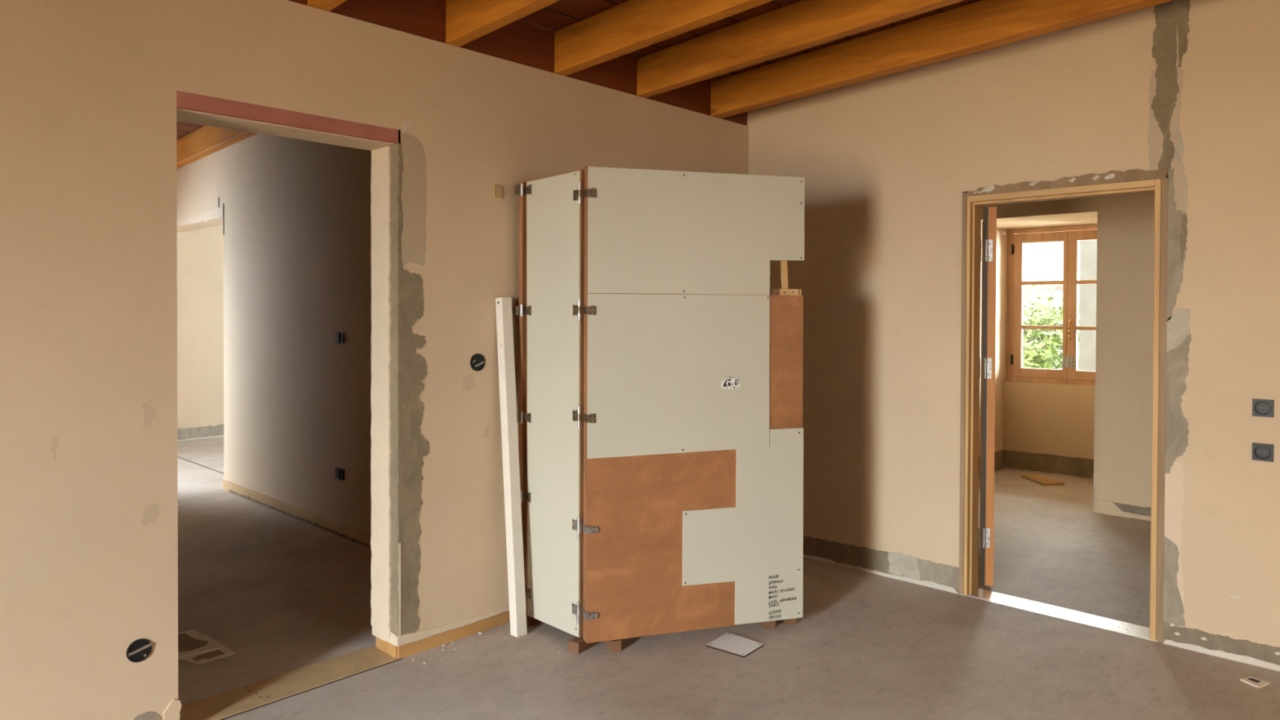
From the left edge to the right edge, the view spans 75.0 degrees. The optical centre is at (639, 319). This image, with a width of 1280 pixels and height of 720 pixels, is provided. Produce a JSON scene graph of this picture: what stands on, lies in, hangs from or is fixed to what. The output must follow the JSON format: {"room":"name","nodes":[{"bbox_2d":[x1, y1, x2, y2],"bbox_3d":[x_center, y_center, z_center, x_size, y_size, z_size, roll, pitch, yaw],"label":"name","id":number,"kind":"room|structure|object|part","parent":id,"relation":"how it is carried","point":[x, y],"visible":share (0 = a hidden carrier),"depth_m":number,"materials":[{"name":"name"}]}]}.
{"room":"construction site","nodes":[
{"label":"construction site","id":0,"kind":"room"},
{"bbox_2d":[177,225,223,441],"bbox_3d":[-6.590,-0.077,7.975,0.215,2.909,12.206,1,1,43],"label":"wall","id":1,"kind":"structure","parent":0,"point":[200,252],"depth_m":9.51,"materials":[{"name":"paint"}]},
{"bbox_2d":[177,133,371,548],"bbox_3d":[-3.034,-0.176,6.656,6.792,3.167,0.265,1,1,43],"label":"wall","id":2,"kind":"structure","parent":0,"point":[294,215],"depth_m":5.98,"materials":[{"name":"paint"}]},
{"bbox_2d":[334,332,344,343],"bbox_3d":[-1.983,0.122,5.503,0.100,0.072,0.020,1,1,43],"label":"wall socket","id":3,"kind":"object","parent":2,"relation":"attached to","point":[339,336],"visible":1,"depth_m":5.49,"materials":[{"name":"black plastic"}]},
{"bbox_2d":[334,466,344,479],"bbox_3d":[-1.987,1.021,5.514,0.100,0.072,0.020,1,1,43],"label":"wall socket","id":4,"kind":"object","parent":2,"relation":"attached to","point":[339,473],"visible":1,"depth_m":5.50,"materials":[{"name":"black plastic"}]},
{"bbox_2d":[0,0,748,719],"bbox_3d":[-2.543,-0.115,2.082,0.221,3.161,9.200,1,1,43],"label":"wall","id":5,"kind":"structure","parent":0,"point":[89,113],"depth_m":2.90,"materials":[{"name":"paint"}]},
{"bbox_2d":[126,638,151,662],"bbox_3d":[-1.702,1.126,2.835,0.008,0.077,0.077,1,1,43],"label":"wall box","id":6,"kind":"object","parent":5,"relation":"attached to","point":[138,651],"visible":1,"depth_m":2.83,"materials":[{"name":"black plastic"}]},
{"bbox_2d":[176,90,400,143],"bbox_3d":[-1.318,-0.770,3.224,0.012,0.059,0.872,1,1,43],"label":"lintel","id":7,"kind":"object","parent":5,"relation":"attached to","point":[184,100],"visible":1,"depth_m":3.17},
{"bbox_2d":[375,610,510,659],"bbox_3d":[-0.254,1.413,4.524,0.193,0.062,2.484,1,1,43],"label":"baseboard","id":8,"kind":"structure","parent":5,"relation":"attached to","point":[436,640],"depth_m":3.72,"materials":[{"name":"brown wood"}]},
{"bbox_2d":[470,353,484,371],"bbox_3d":[-0.745,0.198,3.832,0.008,0.081,0.081,1,1,43],"label":"wall box","id":9,"kind":"object","parent":5,"relation":"attached to","point":[477,360],"visible":1,"depth_m":3.83,"materials":[{"name":"black plastic"}]},
{"bbox_2d":[493,184,502,198],"bbox_3d":[-0.666,-0.598,3.902,0.008,0.064,0.044,1,1,43],"label":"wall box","id":10,"kind":"object","parent":5,"relation":"attached to","point":[497,189],"visible":1,"depth_m":3.90,"materials":[{"name":"orange wood"}]},
{"bbox_2d":[288,0,747,125],"bbox_3d":[-2.479,-1.313,2.010,0.020,0.211,9.200,1,1,43],"label":"ceiling","id":11,"kind":"structure","parent":5,"relation":"attached to","point":[519,42],"depth_m":4.00,"materials":[{"name":"brown wood"}]},
{"bbox_2d":[176,0,980,139],"bbox_3d":[-1.517,-1.623,3.865,13.200,0.366,13.220,1,1,43],"label":"ceiling","id":12,"kind":"structure","parent":0,"point":[559,15],"depth_m":4.09,"materials":[{"name":"brown wood"}]},
{"bbox_2d":[176,125,257,168],"bbox_3d":[-3.126,-1.522,6.524,6.770,0.467,0.083,1,1,43],"label":"ceiling beam","id":13,"kind":"structure","parent":12,"relation":"attached to","point":[206,140],"depth_m":6.95,"materials":[{"name":"brown wood"}]},
{"bbox_2d":[307,0,346,11],"bbox_3d":[0.912,-1.449,1.219,5.991,0.524,0.090,1,1,43],"label":"ceiling beam","id":14,"kind":"structure","parent":12,"relation":"attached to","point":[326,5],"depth_m":3.24,"materials":[{"name":"brown wood"}]},
{"bbox_2d":[445,0,559,46],"bbox_3d":[1.338,-1.453,1.669,5.991,0.524,0.071,1,1,43],"label":"ceiling beam","id":15,"kind":"structure","parent":12,"relation":"attached to","point":[466,20],"depth_m":3.54,"materials":[{"name":"brown wood"}]},
{"bbox_2d":[554,0,773,75],"bbox_3d":[1.774,-1.457,2.131,5.991,0.524,0.076,1,1,43],"label":"ceiling beam","id":16,"kind":"structure","parent":12,"relation":"attached to","point":[628,26],"depth_m":3.80,"materials":[{"name":"brown wood"}]},
{"bbox_2d":[636,0,964,97],"bbox_3d":[2.184,-1.461,2.564,5.991,0.524,0.072,1,1,43],"label":"ceiling beam","id":17,"kind":"structure","parent":12,"relation":"attached to","point":[802,24],"depth_m":4.00,"materials":[{"name":"brown wood"}]},
{"bbox_2d":[710,0,1173,118],"bbox_3d":[2.639,-1.465,3.046,5.991,0.524,0.100,1,1,43],"label":"ceiling beam","id":18,"kind":"structure","parent":12,"relation":"attached to","point":[982,24],"depth_m":4.20,"materials":[{"name":"brown wood"}]},
{"bbox_2d":[177,436,1279,719],"bbox_3d":[-1.569,1.522,3.788,13.500,0.151,13.400,1,1,43],"label":"floor","id":19,"kind":"structure","parent":0,"point":[263,583],"depth_m":3.66,"materials":[{"name":"concrete"}]},
{"bbox_2d":[177,634,235,664],"bbox_3d":[-1.936,1.446,3.645,0.315,0.005,0.208,1,1,43],"label":"card","id":20,"kind":"object","parent":19,"relation":"on","point":[206,656],"visible":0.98,"depth_m":3.58,"materials":[{"name":"brown cardboard"}]},
{"bbox_2d":[177,628,225,657],"bbox_3d":[-2.057,1.440,3.657,0.317,0.005,0.340,1,1,43],"label":"card","id":21,"kind":"object","parent":20,"relation":"on","point":[191,642],"visible":0.52,"depth_m":3.70,"materials":[{"name":"brown cardboard"}]},
{"bbox_2d":[179,645,402,719],"bbox_3d":[-1.394,1.451,3.320,0.212,0.007,0.880,1,1,43],"label":"threshold","id":22,"kind":"object","parent":19,"relation":"on","point":[244,699],"visible":0.99,"depth_m":3.30,"materials":[{"name":"beige wood"}]},
{"bbox_2d":[495,297,527,637],"bbox_3d":[-0.599,0.674,3.873,0.171,1.553,0.059,1,1,43],"label":"timber post","id":23,"kind":"object","parent":19,"relation":"on","point":[512,491],"visible":1,"depth_m":3.85,"materials":[{"name":"white paint"}]},
{"bbox_2d":[525,612,542,626],"bbox_3d":[-0.482,1.425,4.027,0.060,0.049,0.260,1,1,43],"label":"wood block","id":24,"kind":"object","parent":19,"relation":"on","point":[530,620],"visible":0.02,"depth_m":3.95,"materials":[{"name":"brown wood"}]},
{"bbox_2d":[568,636,595,653],"bbox_3d":[-0.255,1.431,3.691,0.060,0.047,0.125,1,1,35],"label":"wood block","id":25,"kind":"object","parent":19,"relation":"on","point":[576,645],"visible":0.64,"depth_m":3.65,"materials":[{"name":"brown wood"}]},
{"bbox_2d":[604,639,621,652],"bbox_3d":[-0.135,1.431,3.746,0.045,0.047,0.200,0,1,-18],"label":"wood block","id":26,"kind":"object","parent":19,"relation":"on","point":[614,646],"visible":0.49,"depth_m":3.65,"materials":[{"name":"brown wood"}]},
{"bbox_2d":[514,166,804,643],"bbox_3d":[0.095,0.368,3.943,1.010,2.074,0.975,1,1,43],"label":"cabinet","id":27,"kind":"object","parent":26,"relation":"on","point":[660,415],"visible":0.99,"depth_m":3.76,"materials":[{"name":"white wood"}]},
{"bbox_2d":[706,631,764,657],"bbox_3d":[0.421,1.452,3.722,0.214,0.007,0.187,1,1,43],"label":"board offcut","id":28,"kind":"object","parent":19,"relation":"on","point":[729,642],"visible":1,"depth_m":3.71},
{"bbox_2d":[202,625,1278,714],"bbox_3d":[0.440,1.454,3.569,4.545,0.010,1.128,0,1,-7],"label":"crumbs","id":29,"kind":"object","parent":19,"relation":"on","point":[479,632],"visible":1,"depth_m":3.62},
{"bbox_2d":[758,620,775,628],"bbox_3d":[0.585,1.430,4.020,0.050,0.047,0.200,0,1,-18],"label":"wood block","id":30,"kind":"object","parent":19,"relation":"on","point":[767,624],"visible":0.31,"depth_m":3.93,"materials":[{"name":"brown wood"}]},
{"bbox_2d":[780,617,796,624],"bbox_3d":[0.703,1.430,4.042,0.050,0.047,0.140,0,1,-18],"label":"wood block","id":31,"kind":"object","parent":19,"relation":"on","point":[789,621],"visible":0.26,"depth_m":3.98,"materials":[{"name":"brown wood"}]},
{"bbox_2d":[1020,474,1064,485],"bbox_3d":[3.533,1.414,7.342,0.196,0.022,0.383,0,1,-7],"label":"plank","id":32,"kind":"object","parent":19,"relation":"on","point":[1037,478],"visible":1,"depth_m":7.30,"materials":[{"name":"orange wood"}]},
{"bbox_2d":[959,588,1158,641],"bbox_3d":[2.071,1.456,4.152,0.910,0.005,0.157,1,1,43],"label":"threshold","id":33,"kind":"object","parent":19,"relation":"on","point":[1100,622],"visible":0.98,"depth_m":4.12,"materials":[{"name":"metal"}]},
{"bbox_2d":[1240,676,1269,688],"bbox_3d":[2.483,1.466,3.374,0.082,0.006,0.075,0,1,-28],"label":"floor plate","id":34,"kind":"object","parent":19,"relation":"on","point":[1256,682],"visible":1,"depth_m":3.37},
{"bbox_2d":[978,226,1007,477],"bbox_3d":[2.138,-0.024,6.851,0.462,2.898,3.877,1,1,43],"label":"wall","id":35,"kind":"structure","parent":0,"point":[1002,233],"depth_m":7.84,"materials":[{"name":"paint"}]},
{"bbox_2d":[746,0,1279,671],"bbox_3d":[2.841,-0.132,3.409,6.208,3.202,0.159,1,1,43],"label":"wall","id":36,"kind":"structure","parent":0,"point":[1187,91],"depth_m":4.12,"materials":[{"name":"paint"}]},
{"bbox_2d":[977,206,996,586],"bbox_3d":[2.025,0.410,4.863,0.078,2.033,0.868,1,1,23],"label":"door","id":37,"kind":"structure","parent":36,"relation":"in","point":[988,291],"depth_m":4.47,"materials":[{"name":"paint"}]},
{"bbox_2d":[959,173,1168,642],"bbox_3d":[2.081,0.399,4.135,0.932,2.118,0.155,1,1,43],"label":"door frame","id":38,"kind":"structure","parent":36,"relation":"attached to","point":[971,205],"depth_m":4.23,"materials":[{"name":"brown wood"}]},
{"bbox_2d":[1252,398,1274,417],"bbox_3d":[2.628,0.375,3.519,0.074,0.074,0.012,1,1,43],"label":"wall socket","id":39,"kind":"object","parent":36,"relation":"attached to","point":[1260,407],"visible":1,"depth_m":3.52,"materials":[{"name":"black plastic"}]},
{"bbox_2d":[1252,442,1274,462],"bbox_3d":[2.628,0.562,3.521,0.074,0.074,0.012,1,1,43],"label":"wall socket","id":40,"kind":"object","parent":36,"relation":"attached to","point":[1260,451],"visible":1,"depth_m":3.52,"materials":[{"name":"black plastic"}]},
{"bbox_2d":[1023,240,1079,370],"bbox_3d":[10.434,-0.397,23.664,12.800,3.700,7.000,1,1,43],"label":"sky","id":41,"kind":"structure","parent":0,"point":[1042,261],"depth_m":20.95,"materials":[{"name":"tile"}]},
{"bbox_2d":[981,191,1154,520],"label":"wall","id":42,"kind":"structure","parent":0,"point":[1100,433],"depth_m":6.16,"materials":[{"name":"paint"}]},
{"bbox_2d":[1007,224,1097,385],"bbox_3d":[3.901,-0.130,7.602,1.050,1.438,0.123,1,1,43],"label":"window","id":43,"kind":"structure","parent":42,"relation":"attached to","point":[1071,236],"depth_m":7.66,"materials":[{"name":"brown wood"}]},
{"bbox_3d":[3.893,0.386,7.576,0.100,0.103,0.014,1,1,43],"label":"latch plate","id":44,"kind":"part","parent":43,"relation":"part of","materials":[{"name":"metal"}]},
{"bbox_3d":[3.894,0.095,7.555,0.038,0.196,0.043,1,1,43],"label":"handle","id":45,"kind":"part","parent":43,"relation":"part of","materials":[{"name":"gold metal"}]},
{"label":"outside","id":46,"kind":"structure","parent":0,"visible":0},
{"bbox_3d":[22.872,1.539,28.848,60.000,0.200,55.400,1,1,43],"label":"ground","id":47,"kind":"structure","parent":46,"visible":0},
{"bbox_2d":[1022,284,1079,369],"bbox_3d":[5.849,0.518,12.390,1.993,2.123,2.000,0,1,0],"label":"tree","id":48,"kind":"object","parent":47,"relation":"on","point":[1041,347],"visible":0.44,"depth_m":11.75,"materials":[{"name":"green plant"}]},
{"bbox_2d":[1079,240,1097,371],"bbox_3d":[5.800,-0.094,9.607,1.340,3.400,0.220,1,1,43],"label":"screen","id":49,"kind":"object","parent":47,"relation":"on","point":[1088,248],"visible":0.02,"depth_m":9.97,"materials":[{"name":"beige fabric"}]}
]}

